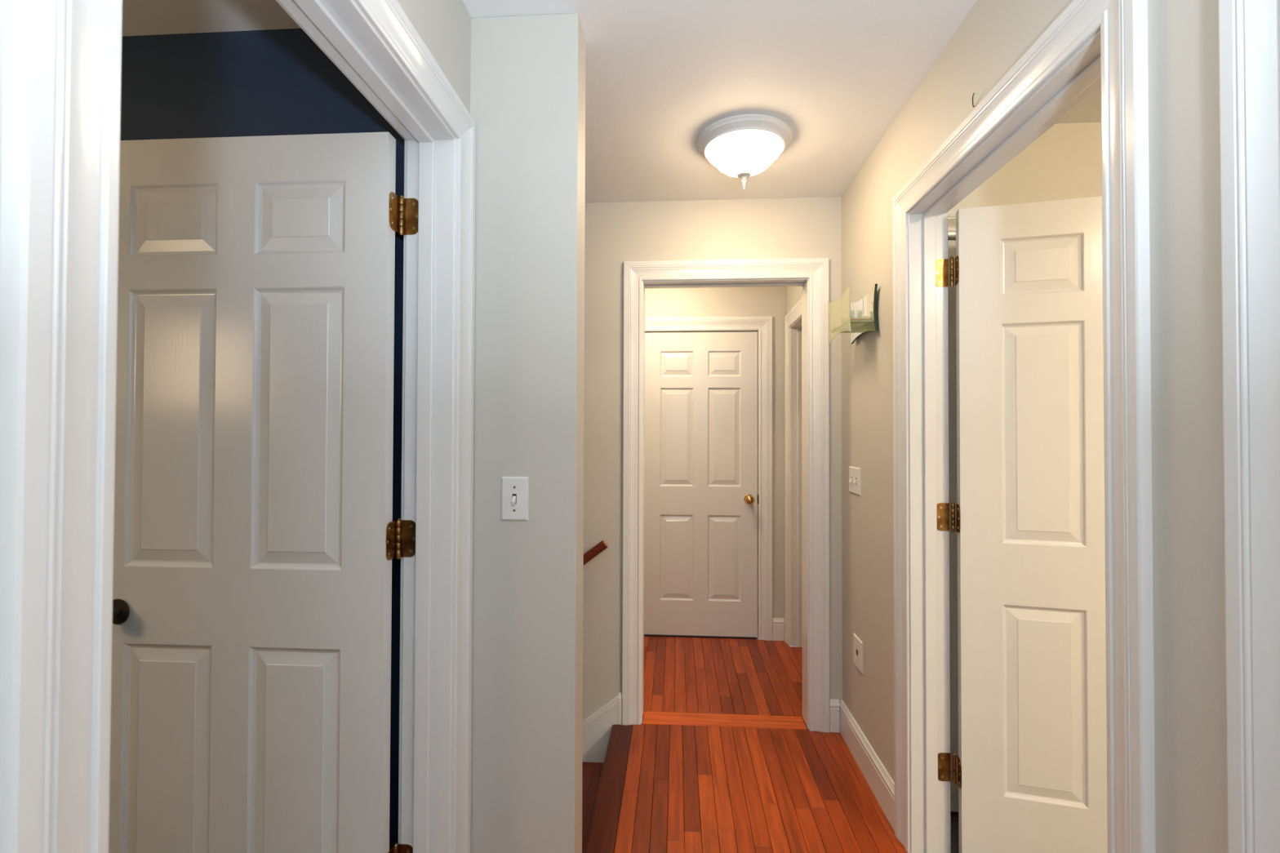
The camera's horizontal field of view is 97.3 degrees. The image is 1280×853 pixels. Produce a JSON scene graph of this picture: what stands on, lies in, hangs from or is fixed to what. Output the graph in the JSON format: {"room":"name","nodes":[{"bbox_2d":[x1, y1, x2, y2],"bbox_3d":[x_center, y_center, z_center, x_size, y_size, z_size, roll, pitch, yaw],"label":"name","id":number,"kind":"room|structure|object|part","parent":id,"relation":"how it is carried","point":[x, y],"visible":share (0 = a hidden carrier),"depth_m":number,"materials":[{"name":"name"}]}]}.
{"room":"home hallway","nodes":[
{"label":"home hallway","id":0,"kind":"room"},
{"bbox_2d":[0,0,471,232],"bbox_3d":[-0.593,0.124,0.194,0.123,2.440,2.554,0,-1,4],"label":"wall","id":1,"kind":"structure","parent":0,"point":[444,26],"depth_m":1.31,"materials":[{"name":"grey paint"}]},
{"bbox_2d":[0,0,475,852],"bbox_3d":[-0.543,0.276,0.956,0.160,2.158,1.015,0,-1,4],"label":"door frame","id":2,"kind":"structure","parent":1,"relation":"attached to","point":[62,65],"depth_m":0.52,"materials":[{"name":"white wood"}]},
{"bbox_3d":[-0.503,0.270,0.489,0.018,2.158,0.088,0,-1,4],"label":"casing","id":3,"kind":"part","parent":2,"relation":"part of","materials":[{"name":"white wood"}]},
{"bbox_3d":[-0.584,0.283,1.423,0.018,2.158,0.088,0,-1,4],"label":"room casing","id":4,"kind":"part","parent":2,"relation":"part of","materials":[{"name":"white wood"}]},
{"bbox_3d":[-0.443,0.283,1.413,0.018,2.158,0.088,0,-1,4],"label":"casing","id":5,"kind":"part","parent":2,"relation":"part of","materials":[{"name":"white wood"}]},
{"bbox_2d":[108,131,418,852],"bbox_3d":[-0.949,0.325,1.332,0.807,2.044,0.105,0,-1,2],"label":"door","id":6,"kind":"structure","parent":1,"relation":"in","point":[255,529],"depth_m":1.34,"materials":[{"name":"white painted wood"},{"name":"antique brass"}]},
{"bbox_3d":[-1.131,0.818,1.359,0.207,0.574,0.033,0,-1,4],"label":"panel","id":7,"kind":"part","parent":6,"relation":"part of","materials":[{"name":"white wood"}]},
{"bbox_3d":[-1.128,0.003,1.371,0.207,0.650,0.033,0,-1,4],"label":"panel","id":8,"kind":"part","parent":6,"relation":"part of","materials":[{"name":"white wood"}]},
{"bbox_3d":[-1.127,-0.499,1.378,0.207,0.156,0.033,0,-1,4],"label":"panel","id":9,"kind":"part","parent":6,"relation":"part of","materials":[{"name":"white wood"}]},
{"bbox_3d":[-0.813,0.819,1.338,0.206,0.574,0.033,0,-1,4],"label":"panel","id":10,"kind":"part","parent":6,"relation":"part of","materials":[{"name":"white wood"}]},
{"bbox_3d":[-0.810,0.004,1.350,0.206,0.650,0.033,0,-1,4],"label":"panel","id":11,"kind":"part","parent":6,"relation":"part of","materials":[{"name":"white wood"}]},
{"bbox_3d":[-0.809,-0.498,1.357,0.206,0.156,0.033,0,-1,4],"label":"panel","id":12,"kind":"part","parent":6,"relation":"part of","materials":[{"name":"white wood"}]},
{"bbox_2d":[120,27,404,850],"bbox_3d":[-1.716,0.122,0.309,2.135,2.440,2.599,0,-1,4],"label":"wall","id":13,"kind":"structure","parent":0,"point":[266,82],"depth_m":1.53,"materials":[{"name":"blue paint"}]},
{"bbox_2d":[470,13,585,852],"bbox_3d":[-1.382,1.242,1.570,2.443,4.640,0.122,0,-1,4],"label":"wall","id":14,"kind":"structure","parent":0,"point":[527,75],"depth_m":1.46,"materials":[{"name":"grey paint"}]},
{"bbox_2d":[501,476,528,520],"bbox_3d":[-0.324,0.186,1.446,0.071,0.113,0.018,0,-1,4],"label":"light switch","id":15,"kind":"object","parent":14,"relation":"attached to","point":[514,490],"visible":1,"depth_m":1.45,"materials":[{"name":"white plastic"}]},
{"bbox_2d":[121,0,1101,202],"bbox_3d":[0.092,-1.127,1.383,5.600,0.100,4.980,0,-1,4],"label":"ceiling","id":16,"kind":"structure","parent":0,"point":[839,73],"depth_m":1.69,"materials":[{"name":"white paint"}]},
{"bbox_2d":[697,113,792,189],"bbox_3d":[0.385,-0.972,2.084,0.346,0.188,0.346,0,-1,4],"label":"ceiling light","id":17,"kind":"object","parent":16,"relation":"attached to","point":[742,146],"visible":1,"depth_m":1.99,"materials":[{"name":"white glass"}]},
{"bbox_3d":[0.385,-0.982,2.084,0.283,0.091,0.283,0,-1,4],"label":"lamp shade","id":18,"kind":"part","parent":17,"relation":"part of","materials":[{"name":"white glass"}]},
{"bbox_2d":[582,196,842,719],"bbox_3d":[-0.801,1.260,2.729,3.454,4.640,0.120,0,-1,4],"label":"wall","id":19,"kind":"structure","parent":0,"point":[615,233],"depth_m":2.63,"materials":[{"name":"grey paint"}]},
{"bbox_2d":[583,540,608,564],"bbox_3d":[-1.219,1.337,2.646,2.152,1.643,0.096,0,-1,4],"label":"handrail","id":20,"kind":"object","parent":19,"relation":"attached to","point":[602,545],"visible":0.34,"depth_m":2.55,"materials":[{"name":"brown wood"}]},
{"bbox_2d":[617,692,622,724],"bbox_3d":[-0.093,1.310,2.614,0.016,0.142,0.015,0,-1,4],"label":"baseboard","id":21,"kind":"structure","parent":19,"relation":"attached to","point":[620,695],"depth_m":2.61,"materials":[{"name":"white wood"}]},
{"bbox_2d":[622,257,830,733],"bbox_3d":[0.501,0.312,3.147,1.095,2.154,1.134,0,-1,4],"label":"door frame","id":22,"kind":"structure","parent":19,"relation":"attached to","point":[812,274],"depth_m":2.62,"materials":[{"name":"white wood"}]},
{"bbox_3d":[-0.037,0.303,2.624,0.088,2.154,0.018,0,-1,4],"label":"casing","id":23,"kind":"part","parent":22,"relation":"part of","materials":[{"name":"white wood"}]},
{"bbox_3d":[0.953,0.336,3.642,0.018,2.124,0.088,0,-1,4],"label":"casing","id":24,"kind":"part","parent":22,"relation":"part of","materials":[{"name":"white wood"}]},
{"bbox_3d":[0.818,0.305,2.568,0.088,2.154,0.018,0,-1,4],"label":"casing","id":25,"kind":"part","parent":22,"relation":"part of","materials":[{"name":"white wood"}]},
{"bbox_2d":[829,699,839,733],"bbox_3d":[0.881,1.312,2.551,0.042,0.142,0.015,0,-1,4],"label":"baseboard","id":26,"kind":"structure","parent":19,"relation":"attached to","point":[834,711],"depth_m":2.54,"materials":[{"name":"white wood"}]},
{"bbox_2d":[644,286,786,639],"bbox_3d":[-0.079,0.203,3.846,2.345,2.490,0.150,0,-1,4],"label":"wall","id":27,"kind":"structure","parent":0,"point":[755,301],"depth_m":3.72,"materials":[{"name":"grey paint"}]},
{"bbox_2d":[644,331,758,637],"bbox_3d":[0.401,0.378,3.721,0.761,2.015,0.110,0,-1,4],"label":"door","id":28,"kind":"structure","parent":27,"relation":"in","point":[701,496],"depth_m":3.74,"materials":[{"name":"white wood"}]},
{"bbox_3d":[0.247,0.070,3.773,0.205,0.638,0.033,0,-1,4],"label":"panel","id":29,"kind":"part","parent":28,"relation":"part of","materials":[{"name":"white wood"}]},
{"bbox_3d":[0.244,0.871,3.761,0.205,0.548,0.033,0,-1,4],"label":"panel","id":30,"kind":"part","parent":28,"relation":"part of","materials":[{"name":"white wood"}]},
{"bbox_3d":[0.248,-0.419,3.780,0.205,0.152,0.033,0,-1,4],"label":"panel","id":31,"kind":"part","parent":28,"relation":"part of","materials":[{"name":"white wood"}]},
{"bbox_3d":[0.562,-0.418,3.759,0.201,0.152,0.033,0,-1,4],"label":"panel","id":32,"kind":"part","parent":28,"relation":"part of","materials":[{"name":"white wood"}]},
{"bbox_3d":[0.561,0.071,3.752,0.201,0.638,0.033,0,-1,4],"label":"panel","id":33,"kind":"part","parent":28,"relation":"part of","materials":[{"name":"white wood"}]},
{"bbox_3d":[0.558,0.872,3.741,0.201,0.548,0.033,0,-1,4],"label":"panel","id":34,"kind":"part","parent":28,"relation":"part of","materials":[{"name":"white wood"}]},
{"bbox_3d":[0.716,0.479,3.666,0.061,0.061,0.042,0,-1,4],"label":"knob","id":35,"kind":"part","parent":28,"relation":"part of","materials":[{"name":"gold metal"}]},
{"bbox_2d":[644,316,773,640],"bbox_3d":[0.401,0.336,3.778,0.948,2.124,0.118,0,-1,4],"label":"door frame","id":36,"kind":"structure","parent":27,"relation":"attached to","point":[762,325],"depth_m":3.71,"materials":[{"name":"white wood"}]},
{"bbox_3d":[0.826,0.336,3.701,0.088,2.124,0.018,0,-1,4],"label":"casing","id":37,"kind":"part","parent":36,"relation":"part of","materials":[{"name":"white wood"}]},
{"bbox_2d":[772,617,784,640],"bbox_3d":[0.905,1.328,3.683,0.076,0.142,0.015,0,-1,4],"label":"baseboard","id":38,"kind":"structure","parent":27,"relation":"attached to","point":[778,623],"depth_m":3.68,"materials":[{"name":"white wood"}]},
{"bbox_2d":[583,634,958,852],"bbox_3d":[0.732,1.379,1.286,4.100,0.031,4.940,0,-1,4],"label":"floor","id":39,"kind":"structure","parent":0,"point":[662,788],"depth_m":2.26,"materials":[{"name":"brown wood"}]},
{"bbox_3d":[0.398,1.414,3.752,0.758,0.029,0.060,0,-1,4],"label":"door sill","id":40,"kind":"part","parent":39,"relation":"part of","materials":[{"name":"brown wood"}]},
{"bbox_2d":[786,0,1227,852],"bbox_3d":[0.881,0.144,1.264,0.146,2.440,4.880,0,-1,4],"label":"wall","id":41,"kind":"structure","parent":0,"point":[1188,508],"depth_m":0.87,"materials":[{"name":"grey paint"}]},
{"bbox_2d":[848,466,861,495],"bbox_3d":[0.900,0.228,2.378,0.018,0.112,0.146,0,-1,4],"label":"light switch","id":42,"kind":"object","parent":41,"relation":"attached to","point":[855,473],"visible":1,"depth_m":2.36,"materials":[{"name":"white plastic"}]},
{"bbox_2d":[833,284,877,343],"bbox_3d":[0.846,-0.440,2.240,0.110,0.176,0.297,0,-1,4],"label":"candle sconce","id":43,"kind":"object","parent":41,"relation":"attached to","point":[864,308],"visible":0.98,"depth_m":2.19,"materials":[{"name":"white mirror"}]},
{"bbox_3d":[0.887,-0.440,2.237,0.009,0.176,0.297,0,-1,4],"label":"mirror plate","id":44,"kind":"part","parent":43,"relation":"part of","materials":[{"name":"silver metal"}]},
{"bbox_3d":[0.839,-0.424,2.192,0.052,0.046,0.052,0,-1,4],"label":"cup","id":45,"kind":"object","parent":43,"relation":"on","visible":0},
{"bbox_2d":[850,317,860,322],"bbox_3d":[0.839,-0.417,2.192,0.037,0.020,0.037,0,-1,4],"label":"tea light","id":46,"kind":"object","parent":45,"relation":"in","point":[851,317],"visible":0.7,"depth_m":2.18,"materials":[{"name":"white wax"}]},
{"bbox_3d":[0.845,-0.423,2.294,0.052,0.046,0.052,0,-1,4],"label":"cup","id":47,"kind":"object","parent":43,"relation":"on","visible":0},
{"bbox_2d":[842,322,852,328],"bbox_3d":[0.845,-0.416,2.294,0.037,0.020,0.037,0,-1,4],"label":"tea light","id":48,"kind":"object","parent":47,"relation":"in","point":[846,325],"visible":1,"depth_m":2.28,"materials":[{"name":"white wax"}]},
{"bbox_2d":[853,633,862,674],"bbox_3d":[0.901,0.938,2.330,0.007,0.126,0.112,0,-1,4],"label":"wall jack","id":49,"kind":"object","parent":41,"relation":"attached to","point":[857,643],"visible":1,"depth_m":2.31,"materials":[{"name":"white plastic"}]},
{"bbox_2d":[839,699,894,831],"bbox_3d":[0.890,1.307,2.228,0.015,0.142,0.656,0,-1,4],"label":"baseboard","id":50,"kind":"structure","parent":41,"relation":"attached to","point":[881,784],"depth_m":2.16,"materials":[{"name":"white wood"}]},
{"bbox_2d":[935,195,1107,852],"bbox_3d":[1.340,0.336,1.661,0.831,2.046,0.103,0,-1,16],"label":"door","id":51,"kind":"structure","parent":41,"relation":"in","point":[1032,757],"depth_m":1.71,"materials":[{"name":"white wood"}]},
{"bbox_3d":[1.228,-0.493,1.732,0.204,0.159,0.033,0,-1,15],"label":"panel","id":52,"kind":"part","parent":51,"relation":"part of","materials":[{"name":"white wood"}]},
{"bbox_3d":[1.226,0.021,1.724,0.204,0.659,0.033,0,-1,15],"label":"panel","id":53,"kind":"part","parent":51,"relation":"part of","materials":[{"name":"white wood"}]},
{"bbox_3d":[1.224,0.839,1.713,0.204,0.566,0.033,0,-1,15],"label":"panel","id":54,"kind":"part","parent":51,"relation":"part of","materials":[{"name":"white wood"}]},
{"bbox_2d":[892,0,1155,852],"bbox_3d":[0.904,0.287,1.399,0.154,2.158,1.025,0,-1,4],"label":"door frame","id":55,"kind":"structure","parent":41,"relation":"attached to","point":[1091,45],"depth_m":1.15,"materials":[{"name":"white wood"}]},
{"bbox_3d":[0.867,0.293,1.871,0.018,2.158,0.088,0,-1,4],"label":"casing","id":56,"kind":"part","parent":55,"relation":"part of","materials":[{"name":"white wood"}]},
{"bbox_3d":[1.002,0.294,1.862,0.018,2.158,0.088,0,-1,4],"label":"room casing","id":57,"kind":"part","parent":55,"relation":"part of","materials":[{"name":"white wood"}]},
{"bbox_3d":[0.806,0.280,0.937,0.018,2.158,0.088,0,-1,4],"label":"casing","id":58,"kind":"part","parent":55,"relation":"part of","materials":[{"name":"white wood"}]},
{"bbox_2d":[1217,0,1279,852],"bbox_3d":[0.821,0.270,0.252,0.135,2.158,1.006,0,-1,4],"label":"door frame","id":59,"kind":"structure","parent":41,"relation":"attached to","point":[1249,30],"depth_m":0.72,"materials":[{"name":"white wood"}]},
{"bbox_2d":[950,122,1102,210],"bbox_3d":[1.830,0.160,0.411,2.000,2.490,3.302,0,-1,4],"label":"wall","id":60,"kind":"structure","parent":0,"point":[1064,162],"depth_m":1.98,"materials":[{"name":"beige paint"}]},
{"bbox_2d":[947,210,957,239],"bbox_3d":[1.364,0.309,2.005,0.753,2.134,0.118,0,-1,4],"label":"door frame","id":61,"kind":"structure","parent":60,"relation":"attached to","point":[951,214],"depth_m":1.98,"materials":[{"name":"white"}]},
{"bbox_2d":[947,240,958,812],"bbox_3d":[1.327,0.345,1.994,0.629,2.021,0.038,0,-1,4],"label":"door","id":62,"kind":"structure","parent":60,"relation":"in","point":[951,243],"depth_m":1.99,"materials":[{"name":"white wood"}]},
{"bbox_3d":[-1.393,3.620,2.135,2.560,0.099,1.273,0,-1,4],"label":"floor","id":63,"kind":"structure","parent":0,"visible":0},
{"bbox_2d":[582,694,617,852],"bbox_3d":[-1.341,2.426,2.149,2.416,2.376,1.072,0,-1,4],"label":"staircase","id":64,"kind":"structure","parent":63,"relation":"on","point":[597,727],"depth_m":2.61,"materials":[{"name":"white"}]}
]}

